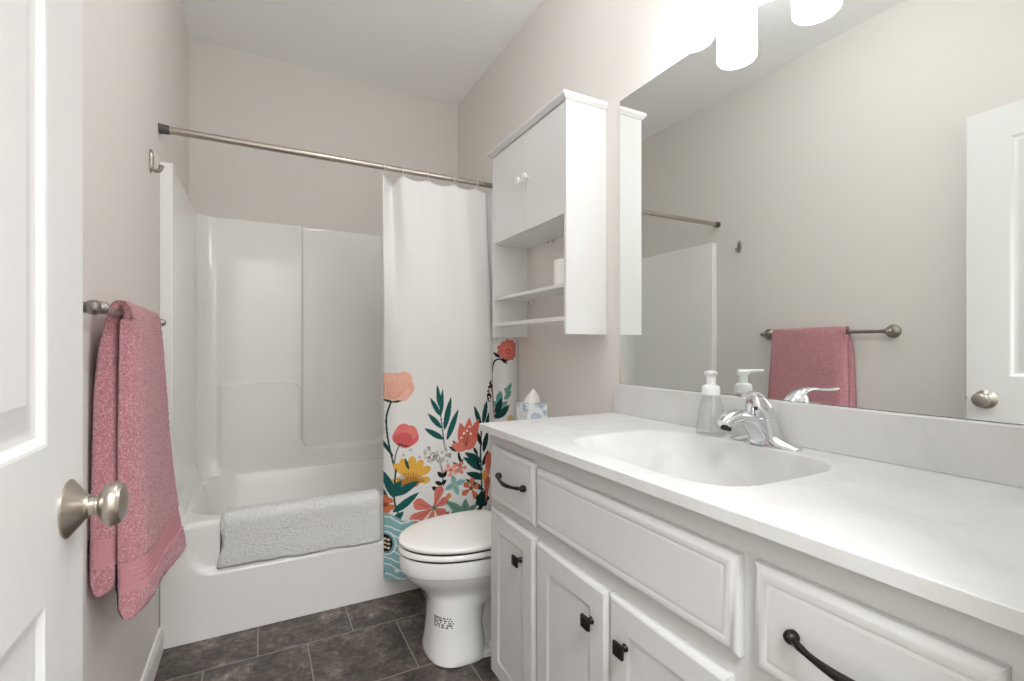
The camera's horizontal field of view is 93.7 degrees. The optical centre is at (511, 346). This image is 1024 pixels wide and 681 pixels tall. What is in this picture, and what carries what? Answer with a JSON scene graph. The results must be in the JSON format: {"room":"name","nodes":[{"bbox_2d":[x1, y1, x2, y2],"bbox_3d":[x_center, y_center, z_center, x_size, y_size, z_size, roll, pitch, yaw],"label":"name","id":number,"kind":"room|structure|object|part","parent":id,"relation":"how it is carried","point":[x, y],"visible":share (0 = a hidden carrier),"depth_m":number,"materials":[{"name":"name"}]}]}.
{"room":"bathroom","nodes":[
{"label":"bathroom","id":0,"kind":"room"},
{"bbox_2d":[83,0,188,680],"bbox_3d":[-1.074,-0.253,1.222,0.100,2.780,3.163,0,0,-28],"label":"wall","id":1,"kind":"structure","parent":0,"point":[136,52],"depth_m":1.31,"materials":[{"name":"white paint"}]},
{"bbox_2d":[83,300,165,325],"bbox_3d":[-0.963,-0.076,1.200,0.074,0.066,0.702,0,0,-28],"label":"towel bar","id":2,"kind":"object","parent":1,"relation":"attached to","point":[92,307],"visible":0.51,"depth_m":0.92,"materials":[{"name":"grey metal"}]},
{"bbox_3d":[-0.815,-0.076,0.918,0.074,0.066,0.066,0,0,-28],"label":"post","id":3,"kind":"part","parent":2,"relation":"part of","materials":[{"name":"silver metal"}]},
{"bbox_2d":[88,300,185,619],"bbox_3d":[-0.962,0.254,1.260,0.120,0.724,0.442,0,0,-25],"label":"bath towel","id":4,"kind":"object","parent":2,"relation":"hanging from","point":[131,441],"visible":0.96,"depth_m":1.10,"materials":[{"name":"pink fabric"}]},
{"bbox_3d":[-1.111,-0.076,1.481,0.074,0.066,0.066,0,0,-28],"label":"post","id":5,"kind":"part","parent":2,"relation":"part of","materials":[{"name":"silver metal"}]},
{"bbox_2d":[140,628,162,680],"bbox_3d":[-0.830,1.092,0.879,0.013,0.090,2.071,0,0,-28],"label":"baseboard","id":6,"kind":"structure","parent":1,"relation":"attached to","point":[149,673],"depth_m":1.66,"materials":[{"name":"white paint"}]},
{"bbox_2d":[149,149,163,172],"bbox_3d":[-1.220,-0.637,1.652,0.040,0.080,0.027,0,0,-28],"label":"robe hook","id":7,"kind":"object","parent":1,"relation":"attached to","point":[151,155],"visible":1,"depth_m":1.64,"materials":[{"name":"grey metal"}]},
{"bbox_3d":[-1.233,-0.637,1.645,0.010,0.080,0.027,0,0,-28],"label":"plate","id":8,"kind":"part","parent":7,"relation":"part of","materials":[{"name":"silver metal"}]},
{"bbox_2d":[158,123,491,187],"bbox_3d":[-0.639,-0.813,2.140,1.523,0.039,0.039,0,0,-28],"label":"shower curtain rod","id":9,"kind":"object","parent":1,"relation":"attached to","point":[162,129],"visible":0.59,"depth_m":2.00,"materials":[{"name":"silver metal"}]},
{"bbox_2d":[383,173,515,579],"bbox_3d":[-0.284,0.129,2.328,0.674,1.840,0.142,0,0,-28],"label":"shower curtain","id":10,"kind":"object","parent":9,"relation":"hanging from","point":[445,373],"visible":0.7,"depth_m":2.24,"materials":[{"name":"white fabric"}]},
{"bbox_2d":[189,39,457,235],"bbox_3d":[-1.068,-0.253,2.956,1.524,2.780,0.100,0,0,-28],"label":"wall","id":11,"kind":"structure","parent":0,"point":[233,93],"depth_m":2.81,"materials":[{"name":"white paint"}]},
{"bbox_2d":[154,588,499,680],"bbox_3d":[0.098,1.187,0.821,3.200,0.100,4.963,0,0,-28],"label":"floor","id":12,"kind":"structure","parent":0,"point":[378,639],"depth_m":1.79,"materials":[{"name":"tile"}]},
{"bbox_2d":[160,161,516,648],"bbox_3d":[-0.844,0.221,2.530,1.521,1.833,0.857,0,0,-28],"label":"bathtub","id":13,"kind":"object","parent":12,"relation":"on","point":[272,334],"visible":0.51,"depth_m":2.61,"materials":[{"name":"white plastic"}]},
{"bbox_2d":[217,488,381,568],"bbox_3d":[-0.904,0.771,2.089,0.640,0.233,0.164,0,0,-28],"label":"bath mat","id":14,"kind":"object","parent":13,"relation":"on","point":[303,526],"visible":1,"depth_m":2.02,"materials":[{"name":"white fabric"}]},
{"bbox_2d":[398,510,490,667],"bbox_3d":[-0.082,0.753,1.903,0.735,0.768,0.430,0,0,-28],"label":"toilet","id":15,"kind":"object","parent":12,"relation":"on","point":[447,556],"visible":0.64,"depth_m":1.72,"materials":[{"name":"white ceramic"}]},
{"bbox_3d":[-0.211,0.733,1.835,0.443,0.021,0.371,0,0,-28],"label":"seat","id":16,"kind":"part","parent":15,"relation":"part of","materials":[{"name":"white plastic"}]},
{"bbox_3d":[-0.214,0.705,1.833,0.434,0.024,0.371,0,0,-28],"label":"lid","id":17,"kind":"part","parent":15,"relation":"part of","materials":[{"name":"white plastic"}]},
{"bbox_2d":[517,389,546,419],"bbox_3d":[0.086,0.275,2.078,0.098,0.188,0.098,0,0,-28],"label":"tissue box","id":18,"kind":"object","parent":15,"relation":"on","point":[531,408],"visible":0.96,"depth_m":2.05,"materials":[{"name":"multicoloured cardboard"}]},
{"bbox_2d":[491,435,1023,680],"bbox_3d":[0.445,0.703,1.091,0.580,0.868,1.286,0,0,-28],"label":"vanity cabinet","id":19,"kind":"object","parent":12,"relation":"on","point":[594,577],"visible":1,"depth_m":0.85,"materials":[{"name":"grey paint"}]},
{"bbox_3d":[-0.013,0.389,1.374,0.032,0.022,0.170,0,0,-28],"label":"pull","id":20,"kind":"part","parent":19,"relation":"part of","materials":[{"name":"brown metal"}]},
{"bbox_3d":[0.000,0.394,1.399,0.018,0.172,0.273,0,0,-28],"label":"drawer","id":21,"kind":"part","parent":19,"relation":"part of","materials":[{"name":"grey paint"}]},
{"bbox_3d":[0.000,0.762,1.399,0.018,0.514,0.273,0,0,-28],"label":"cabinet door","id":22,"kind":"part","parent":19,"relation":"part of","materials":[{"name":"grey paint"}]},
{"bbox_3d":[0.013,0.592,1.331,0.026,0.028,0.028,0,0,-28],"label":"knob","id":23,"kind":"part","parent":19,"relation":"part of","materials":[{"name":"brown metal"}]},
{"bbox_3d":[0.137,0.766,1.140,0.018,0.506,0.294,0,0,-28],"label":"cabinet door","id":24,"kind":"part","parent":19,"relation":"part of","materials":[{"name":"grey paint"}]},
{"bbox_3d":[0.164,0.597,1.044,0.026,0.028,0.028,0,0,-28],"label":"knob","id":25,"kind":"part","parent":19,"relation":"part of","materials":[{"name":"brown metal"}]},
{"bbox_3d":[0.214,0.597,0.948,0.026,0.028,0.028,0,0,-28],"label":"knob","id":26,"kind":"part","parent":19,"relation":"part of","materials":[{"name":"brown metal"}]},
{"bbox_3d":[0.275,0.766,0.877,0.018,0.506,0.290,0,0,-28],"label":"cabinet door","id":27,"kind":"part","parent":19,"relation":"part of","materials":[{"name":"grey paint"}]},
{"bbox_2d":[479,384,1023,635],"bbox_3d":[0.447,0.262,1.102,0.565,0.248,1.303,0,0,-28],"label":"countertop","id":28,"kind":"structure","parent":19,"relation":"on","point":[931,508],"depth_m":0.88,"materials":[{"name":"stone"}]},
{"bbox_2d":[717,391,802,450],"bbox_3d":[0.612,0.176,1.177,0.172,0.137,0.199,0,0,34],"label":"faucet","id":29,"kind":"object","parent":28,"relation":"on","point":[759,420],"visible":1,"depth_m":1.18,"materials":[{"name":"silver metal"}]},
{"bbox_3d":[0.572,0.198,1.181,0.166,0.094,0.054,0,0,-28],"label":"spout","id":30,"kind":"part","parent":29,"relation":"part of","materials":[{"name":"silver metal"}]},
{"bbox_3d":[0.575,0.129,1.162,0.132,0.043,0.042,0,0,-45],"label":"lever","id":31,"kind":"part","parent":29,"relation":"part of","materials":[{"name":"silver metal"}]},
{"bbox_3d":[0.405,0.394,0.579,0.032,0.022,0.170,0,0,-28],"label":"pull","id":32,"kind":"part","parent":19,"relation":"part of","materials":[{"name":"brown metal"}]},
{"bbox_3d":[0.424,0.396,0.593,0.018,0.159,0.272,0,0,-28],"label":"drawer","id":33,"kind":"part","parent":19,"relation":"part of","materials":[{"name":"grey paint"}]},
{"bbox_2d":[181,0,543,104],"bbox_3d":[0.098,-1.693,0.821,3.200,0.100,4.963,0,0,-28],"label":"ceiling","id":34,"kind":"structure","parent":0,"point":[439,50],"depth_m":2.52,"materials":[{"name":"white paint"}]},
{"bbox_2d":[458,0,1017,424],"bbox_3d":[0.364,-0.253,1.978,0.100,2.780,3.163,0,0,-28],"label":"wall","id":35,"kind":"structure","parent":0,"point":[605,50],"depth_m":2.09,"materials":[{"name":"white paint"}]},
{"bbox_2d":[487,89,607,337],"bbox_3d":[0.120,-0.497,2.102,0.214,0.898,0.673,0,0,-28],"label":"upper cabinet","id":36,"kind":"object","parent":35,"relation":"attached to","point":[549,175],"visible":1,"depth_m":1.86,"materials":[{"name":"white wood"}]},
{"bbox_3d":[-0.008,-0.483,2.373,0.189,0.871,0.016,0,0,-28],"label":"panel","id":37,"kind":"part","parent":36,"relation":"part of","materials":[{"name":"white wood"}]},
{"bbox_3d":[-0.009,-0.706,2.190,0.016,0.418,0.304,0,0,-28],"label":"cabinet door","id":38,"kind":"part","parent":36,"relation":"part of","materials":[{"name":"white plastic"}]},
{"bbox_3d":[0.030,-0.716,2.072,0.026,0.031,0.031,0,0,-28],"label":"knob","id":39,"kind":"part","parent":36,"relation":"part of","materials":[{"name":"white ceramic"}]},
{"bbox_3d":[0.057,-0.716,2.020,0.026,0.031,0.031,0,0,-28],"label":"knob","id":40,"kind":"part","parent":36,"relation":"part of","materials":[{"name":"white ceramic"}]},
{"bbox_2d":[494,316,563,326],"bbox_3d":[0.086,-0.107,2.073,0.073,0.016,0.603,0,0,-28],"label":"shelf","id":41,"kind":"object","parent":36,"relation":"attached to","point":[497,322],"depth_m":2.06,"materials":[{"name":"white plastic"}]},
{"bbox_2d":[495,283,563,301],"bbox_3d":[0.125,-0.232,2.093,0.156,0.014,0.603,0,0,-28],"label":"shelf","id":42,"kind":"object","parent":36,"relation":"attached to","point":[555,290],"depth_m":2.10,"materials":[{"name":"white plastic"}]},
{"bbox_3d":[0.132,-0.706,1.923,0.016,0.418,0.292,0,0,-28],"label":"cabinet door","id":43,"kind":"part","parent":36,"relation":"part of","materials":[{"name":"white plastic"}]},
{"bbox_3d":[0.123,-0.932,2.103,0.207,0.027,0.673,0,0,-28],"label":"crown","id":44,"kind":"part","parent":36,"relation":"part of","materials":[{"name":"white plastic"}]},
{"bbox_2d":[554,258,563,284],"bbox_3d":[0.216,-0.291,1.896,0.100,0.103,0.100,0,0,-28],"label":"toilet paper roll","id":45,"kind":"object","parent":36,"relation":"on","point":[558,263],"visible":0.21,"depth_m":1.86,"materials":[{"name":"white paper"}]},
{"bbox_3d":[0.280,-0.483,1.825,0.189,0.871,0.016,0,0,-28],"label":"panel","id":46,"kind":"part","parent":36,"relation":"part of","materials":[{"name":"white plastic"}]},
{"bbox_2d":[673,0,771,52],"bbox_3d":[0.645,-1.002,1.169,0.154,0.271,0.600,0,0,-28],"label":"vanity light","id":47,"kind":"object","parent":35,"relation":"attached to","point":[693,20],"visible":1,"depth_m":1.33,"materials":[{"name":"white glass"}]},
{"bbox_3d":[0.516,-0.953,1.367,0.111,0.172,0.111,0,0,-28],"label":"lamp shade","id":48,"kind":"part","parent":47,"relation":"part of","materials":[{"name":"white glass"}]},
{"bbox_3d":[0.626,-0.953,1.159,0.111,0.172,0.111,0,0,-28],"label":"lamp shade","id":49,"kind":"part","parent":47,"relation":"part of","materials":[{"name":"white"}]},
{"bbox_2d":[613,384,1023,487],"bbox_3d":[0.689,0.192,1.229,0.020,0.108,1.303,0,0,-28],"label":"backsplash","id":50,"kind":"structure","parent":35,"relation":"attached to","point":[993,452],"depth_m":1.04,"materials":[{"name":"stone"}]},
{"bbox_2d":[620,0,1023,424],"bbox_3d":[0.696,-0.389,1.231,0.006,1.052,1.260,0,0,-28],"label":"wall mirror","id":51,"kind":"object","parent":35,"relation":"attached to","point":[822,201],"visible":1,"depth_m":1.11,"materials":[{"name":"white mirror"}]},
{"bbox_3d":[0.354,-0.253,0.251,1.524,2.780,0.115,0,0,-28],"label":"wall","id":52,"kind":"structure","parent":0,"visible":0},
{"bbox_2d":[0,0,128,680],"bbox_3d":[-0.443,0.087,0.337,0.151,2.076,0.776,0,0,-28],"label":"door","id":53,"kind":"structure","parent":52,"relation":"in","point":[45,505],"depth_m":0.56,"materials":[{"name":"white paint"}]},
{"bbox_3d":[-0.544,0.211,0.647,0.041,0.058,0.058,0,0,-28],"label":"knob","id":54,"kind":"part","parent":53,"relation":"part of","materials":[{"name":"silver metal"}]}
]}

